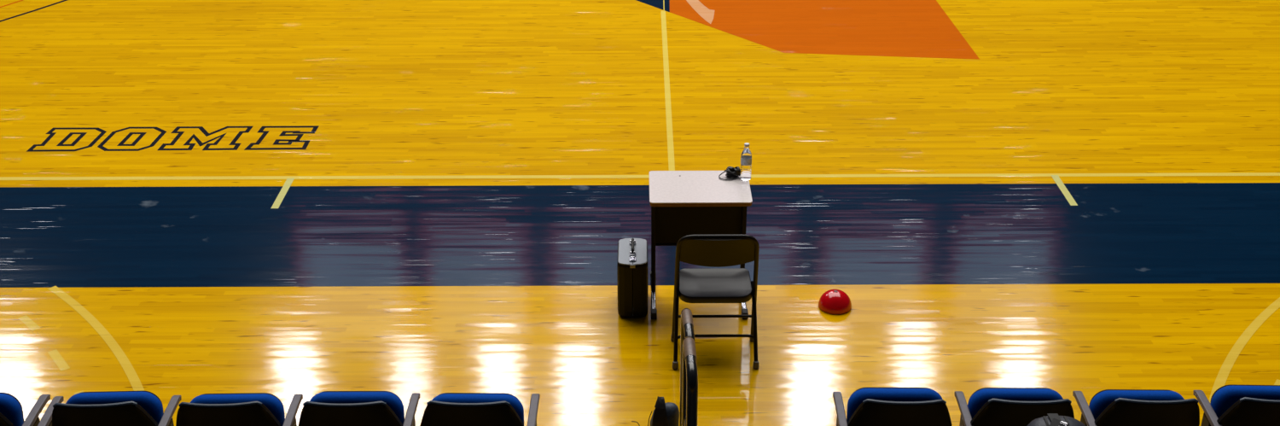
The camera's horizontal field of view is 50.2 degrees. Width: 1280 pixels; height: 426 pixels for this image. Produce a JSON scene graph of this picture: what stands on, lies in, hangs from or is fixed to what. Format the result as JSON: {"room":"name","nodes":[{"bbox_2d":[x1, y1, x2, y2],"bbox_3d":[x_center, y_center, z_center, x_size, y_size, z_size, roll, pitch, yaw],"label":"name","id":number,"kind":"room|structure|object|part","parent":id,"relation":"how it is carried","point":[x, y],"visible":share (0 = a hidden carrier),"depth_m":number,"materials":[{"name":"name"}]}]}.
{"room":"arena","nodes":[
{"label":"arena","id":0,"kind":"room"},
{"bbox_2d":[0,0,1279,425],"bbox_3d":[-0.013,-3.660,17.137,60.000,0.202,46.000,0,26,0],"label":"floor","id":1,"kind":"structure","parent":0,"point":[282,199],"depth_m":9.75,"materials":[{"name":"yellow wood"}]},
{"bbox_2d":[0,392,50,425],"bbox_3d":[-2.985,1.121,6.259,0.542,0.800,0.353,-1,26,-1],"label":"seat","id":2,"kind":"object","parent":1,"relation":"on","point":[11,411],"visible":1,"depth_m":6.17,"materials":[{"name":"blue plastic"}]},
{"bbox_3d":[-3.025,0.989,6.086,0.460,0.390,0.158,-1,26,-1],"label":"backrest","id":3,"kind":"part","parent":2,"relation":"part of","materials":[{"name":"black plastic"}]},
{"bbox_2d":[0,393,23,425],"bbox_3d":[-3.027,0.995,6.212,0.436,0.354,0.110,-1,26,-1],"label":"seat cushion","id":4,"kind":"object","parent":2,"relation":"on","point":[10,407],"depth_m":6.16,"materials":[{"name":"blue fabric"}]},
{"bbox_3d":[-2.745,0.922,6.175,0.037,0.040,0.339,-1,26,-1],"label":"armrest","id":5,"kind":"part","parent":2,"relation":"part of","materials":[{"name":"grey plastic"}]},
{"bbox_2d":[37,390,163,425],"bbox_3d":[-2.429,1.120,6.257,0.550,0.800,0.353,-1,26,-2],"label":"seat","id":6,"kind":"object","parent":1,"relation":"on","point":[107,408],"visible":1,"depth_m":6.03,"materials":[{"name":"black plastic"}]},
{"bbox_3d":[-2.675,0.929,6.161,0.037,0.040,0.339,-1,26,-2],"label":"armrest","id":7,"kind":"part","parent":6,"relation":"part of","materials":[{"name":"grey plastic"}]},
{"bbox_3d":[-2.382,0.987,6.086,0.460,0.390,0.158,-1,26,-2],"label":"backrest","id":8,"kind":"part","parent":6,"relation":"part of","materials":[{"name":"black plastic"}]},
{"bbox_2d":[157,392,285,425],"bbox_3d":[-1.884,1.118,6.258,0.560,0.800,0.353,-1,26,-1],"label":"seat","id":9,"kind":"object","parent":1,"relation":"on","point":[242,409],"visible":1,"depth_m":6.02,"materials":[{"name":"black plastic"}]},
{"bbox_3d":[-2.135,0.925,6.166,0.037,0.040,0.339,-1,26,-1],"label":"armrest","id":10,"kind":"part","parent":9,"relation":"part of","materials":[{"name":"grey plastic"}]},
{"bbox_3d":[-1.833,0.985,6.086,0.460,0.390,0.158,-1,26,-1],"label":"backrest","id":11,"kind":"part","parent":9,"relation":"part of","materials":[{"name":"black plastic"}]},
{"bbox_2d":[282,390,404,425],"bbox_3d":[-1.333,1.116,6.259,0.548,0.800,0.353,0,26,0],"label":"seat","id":12,"kind":"object","parent":1,"relation":"on","point":[325,408],"visible":1,"depth_m":6.03,"materials":[{"name":"black plastic"}]},
{"bbox_3d":[-1.578,0.921,6.170,0.037,0.040,0.339,0,26,0],"label":"armrest","id":13,"kind":"part","parent":12,"relation":"part of","materials":[{"name":"grey plastic"}]},
{"bbox_3d":[-1.290,0.983,6.086,0.460,0.390,0.158,0,26,0],"label":"backrest","id":14,"kind":"part","parent":12,"relation":"part of","materials":[{"name":"black plastic"}]},
{"bbox_2d":[402,392,540,425],"bbox_3d":[-0.761,1.113,6.259,0.614,0.800,0.353,0,26,1],"label":"seat","id":15,"kind":"object","parent":1,"relation":"on","point":[445,409],"visible":1,"depth_m":6.03,"materials":[{"name":"black plastic"}]},
{"bbox_3d":[-1.038,0.916,6.175,0.037,0.040,0.339,0,26,1],"label":"armrest","id":16,"kind":"part","parent":15,"relation":"part of","materials":[{"name":"grey plastic"}]},
{"bbox_3d":[-0.748,0.981,6.086,0.460,0.390,0.158,0,26,1],"label":"backrest","id":17,"kind":"part","parent":15,"relation":"part of","materials":[{"name":"black plastic"}]},
{"bbox_2d":[431,393,523,423],"bbox_3d":[-0.746,0.996,6.216,0.436,0.354,0.110,0,26,1],"label":"seat cushion","id":18,"kind":"object","parent":15,"relation":"on","point":[452,398],"depth_m":6.15,"materials":[{"name":"blue fabric"}]},
{"bbox_3d":[-0.484,0.919,6.166,0.037,0.040,0.339,0,26,1],"label":"armrest","id":19,"kind":"part","parent":15,"relation":"part of","materials":[{"name":"grey plastic"}]},
{"bbox_2d":[616,238,648,317],"bbox_3d":[-0.043,0.370,8.203,0.182,0.412,0.355,0,26,0],"label":"hard case","id":20,"kind":"object","parent":1,"relation":"on","point":[632,268],"visible":1,"depth_m":8.07,"materials":[{"name":"black plastic"}]},
{"bbox_3d":[-0.043,0.193,8.136,0.017,0.036,0.161,0,26,0],"label":"handle","id":21,"kind":"part","parent":20,"relation":"part of","materials":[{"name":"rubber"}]},
{"bbox_3d":[-0.043,0.239,8.078,0.038,0.023,0.030,0,26,0],"label":"handle mount","id":22,"kind":"part","parent":20,"relation":"part of","materials":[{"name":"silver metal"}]},
{"bbox_2d":[631,395,679,425],"bbox_3d":[0.077,1.067,6.862,0.241,0.341,0.142,0,26,0],"label":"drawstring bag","id":23,"kind":"object","parent":1,"relation":"on","point":[664,414],"visible":0.99,"depth_m":6.79,"materials":[{"name":"black fabric"}]},
{"bbox_2d":[679,308,695,425],"bbox_3d":[0.224,0.912,6.507,0.096,0.936,0.411,-1,26,-2],"label":"handrail","id":24,"kind":"object","parent":1,"relation":"on","point":[687,324],"visible":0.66,"depth_m":6.38,"materials":[{"name":"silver metal"}]},
{"bbox_2d":[649,170,752,319],"bbox_3d":[0.353,0.181,8.209,0.594,0.751,0.531,0,26,0],"label":"desk","id":25,"kind":"object","parent":1,"relation":"on","point":[683,203],"visible":0.78,"depth_m":8.17,"materials":[{"name":"laminate"}]},
{"bbox_3d":[0.352,0.018,8.199,0.532,0.390,0.050,0,26,0],"label":"modesty panel","id":26,"kind":"part","parent":25,"relation":"part of","materials":[{"name":"black paint"}]},
{"bbox_2d":[718,166,740,180],"bbox_3d":[0.539,-0.242,8.145,0.135,0.062,0.079,-14,29,-26],"label":"cable bundle","id":27,"kind":"object","parent":25,"relation":"on","point":[731,171],"visible":1,"depth_m":8.13,"materials":[{"name":"black plastic"}]},
{"bbox_2d":[740,142,751,180],"bbox_3d":[0.630,-0.306,8.091,0.066,0.228,0.066,0,26,0],"label":"water bottle","id":28,"kind":"object","parent":25,"relation":"on","point":[746,157],"visible":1,"depth_m":8.07,"materials":[{"name":"clear plastic"}]},
{"bbox_2d":[670,234,759,369],"bbox_3d":[0.422,0.429,7.639,0.489,0.807,0.394,0,26,0],"label":"folding chair","id":29,"kind":"object","parent":1,"relation":"on","point":[719,285],"visible":0.99,"depth_m":7.59,"materials":[{"name":"brown paint"}]},
{"bbox_3d":[0.204,0.613,7.657,0.023,0.412,0.245,1,26,3],"label":"leg","id":30,"kind":"part","parent":29,"relation":"part of","materials":[{"name":"brown paint"}]},
{"bbox_3d":[0.422,0.410,7.695,0.412,0.074,0.276,0,26,0],"label":"seat","id":31,"kind":"part","parent":29,"relation":"part of","materials":[{"name":"metal"}]},
{"bbox_3d":[0.422,0.216,7.417,0.420,0.190,0.074,0,26,0],"label":"backrest","id":32,"kind":"part","parent":29,"relation":"part of","materials":[{"name":"brown paint"}]},
{"bbox_3d":[0.642,0.612,7.657,0.023,0.412,0.245,-2,26,-3],"label":"leg","id":33,"kind":"part","parent":29,"relation":"part of","materials":[{"name":"brown paint"}]},
{"bbox_2d":[818,289,851,314],"bbox_3d":[1.180,0.516,8.247,0.202,0.108,0.202,0,26,0],"label":"dome","id":34,"kind":"object","parent":1,"relation":"on","point":[832,301],"visible":1,"depth_m":8.19,"materials":[{"name":"red plastic"}]},
{"bbox_2d":[832,387,952,425],"bbox_3d":[1.134,1.107,6.259,0.510,0.800,0.353,0,26,1],"label":"seat","id":35,"kind":"object","parent":1,"relation":"on","point":[866,406],"visible":1,"depth_m":6.03,"materials":[{"name":"black plastic"}]},
{"bbox_3d":[0.909,0.910,6.174,0.037,0.040,0.339,0,26,1],"label":"armrest","id":36,"kind":"part","parent":35,"relation":"part of","materials":[{"name":"grey plastic"}]},
{"bbox_3d":[1.157,0.974,6.086,0.460,0.390,0.158,0,26,1],"label":"backrest","id":37,"kind":"part","parent":35,"relation":"part of","materials":[{"name":"black plastic"}]},
{"bbox_2d":[954,387,1074,425],"bbox_3d":[1.689,1.105,6.259,0.494,0.800,0.353,0,26,1],"label":"seat","id":38,"kind":"object","parent":1,"relation":"on","point":[986,406],"visible":0.92,"depth_m":6.04,"materials":[{"name":"blue fabric"}]},
{"bbox_3d":[1.472,0.908,6.174,0.037,0.040,0.339,0,26,1],"label":"armrest","id":39,"kind":"part","parent":38,"relation":"part of","materials":[{"name":"grey plastic"}]},
{"bbox_2d":[967,388,1063,418],"bbox_3d":[1.706,0.971,6.208,0.436,0.354,0.110,0,26,1],"label":"seat cushion","id":40,"kind":"object","parent":38,"relation":"on","point":[981,396],"depth_m":6.14,"materials":[{"name":"blue fabric"}]},
{"bbox_3d":[1.704,0.972,6.086,0.460,0.390,0.158,0,26,1],"label":"backrest","id":41,"kind":"part","parent":38,"relation":"part of","materials":[{"name":"black plastic"}]},
{"bbox_2d":[1072,389,1199,425],"bbox_3d":[2.240,1.103,6.259,0.500,0.800,0.353,0,26,1],"label":"seat","id":42,"kind":"object","parent":1,"relation":"on","point":[1107,407],"visible":1,"depth_m":6.03,"materials":[{"name":"black plastic"}]},
{"bbox_3d":[2.020,0.906,6.174,0.037,0.040,0.339,0,26,1],"label":"armrest","id":43,"kind":"part","parent":42,"relation":"part of","materials":[{"name":"grey plastic"}]},
{"bbox_2d":[1088,389,1184,419],"bbox_3d":[2.260,0.980,6.213,0.436,0.354,0.110,0,26,1],"label":"seat cushion","id":44,"kind":"object","parent":42,"relation":"on","point":[1101,400],"depth_m":6.15,"materials":[{"name":"blue fabric"}]},
{"bbox_3d":[2.258,0.970,6.086,0.460,0.390,0.158,0,26,1],"label":"backrest","id":45,"kind":"part","parent":42,"relation":"part of","materials":[{"name":"black plastic"}]},
{"bbox_2d":[1192,384,1279,425],"bbox_3d":[2.833,1.101,6.258,0.574,0.800,0.353,1,26,2],"label":"seat","id":46,"kind":"object","parent":1,"relation":"on","point":[1232,404],"visible":1,"depth_m":6.12,"materials":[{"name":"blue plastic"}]},
{"bbox_3d":[2.576,0.902,6.178,0.037,0.040,0.339,1,26,2],"label":"armrest","id":47,"kind":"part","parent":46,"relation":"part of","materials":[{"name":"grey plastic"}]},
{"bbox_2d":[1210,385,1279,418],"bbox_3d":[2.810,0.958,6.204,0.436,0.354,0.110,1,26,2],"label":"seat cushion","id":48,"kind":"object","parent":46,"relation":"on","point":[1224,396],"depth_m":6.14,"materials":[{"name":"blue fabric"}]},
{"bbox_3d":[2.807,0.969,6.086,0.460,0.390,0.158,1,26,2],"label":"backrest","id":49,"kind":"part","parent":46,"relation":"part of","materials":[{"name":"black plastic"}]},
{"bbox_3d":[0.207,2.062,5.019,1.460,0.180,3.100,0,26,0],"label":"step","id":50,"kind":"structure","parent":1,"relation":"on","visible":0},
{"bbox_2d":[681,336,698,425],"bbox_3d":[0.213,0.994,5.940,0.102,0.929,0.421,0,26,0],"label":"handrail","id":51,"kind":"object","parent":50,"relation":"on","point":[689,384],"visible":1,"depth_m":5.67,"materials":[{"name":"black metal"}]},
{"bbox_3d":[0.182,2.008,4.881,11.950,0.400,2.800,0,26,0],"label":"stand riser","id":52,"kind":"object","parent":1,"relation":"on","visible":0},
{"bbox_2d":[1027,413,1085,425],"bbox_3d":[1.740,1.069,5.757,0.320,0.498,0.196,0,26,0],"label":"backpack","id":53,"kind":"object","parent":52,"relation":"on","point":[1051,419],"visible":1,"depth_m":5.66,"materials":[{"name":"black fabric"}]}
]}

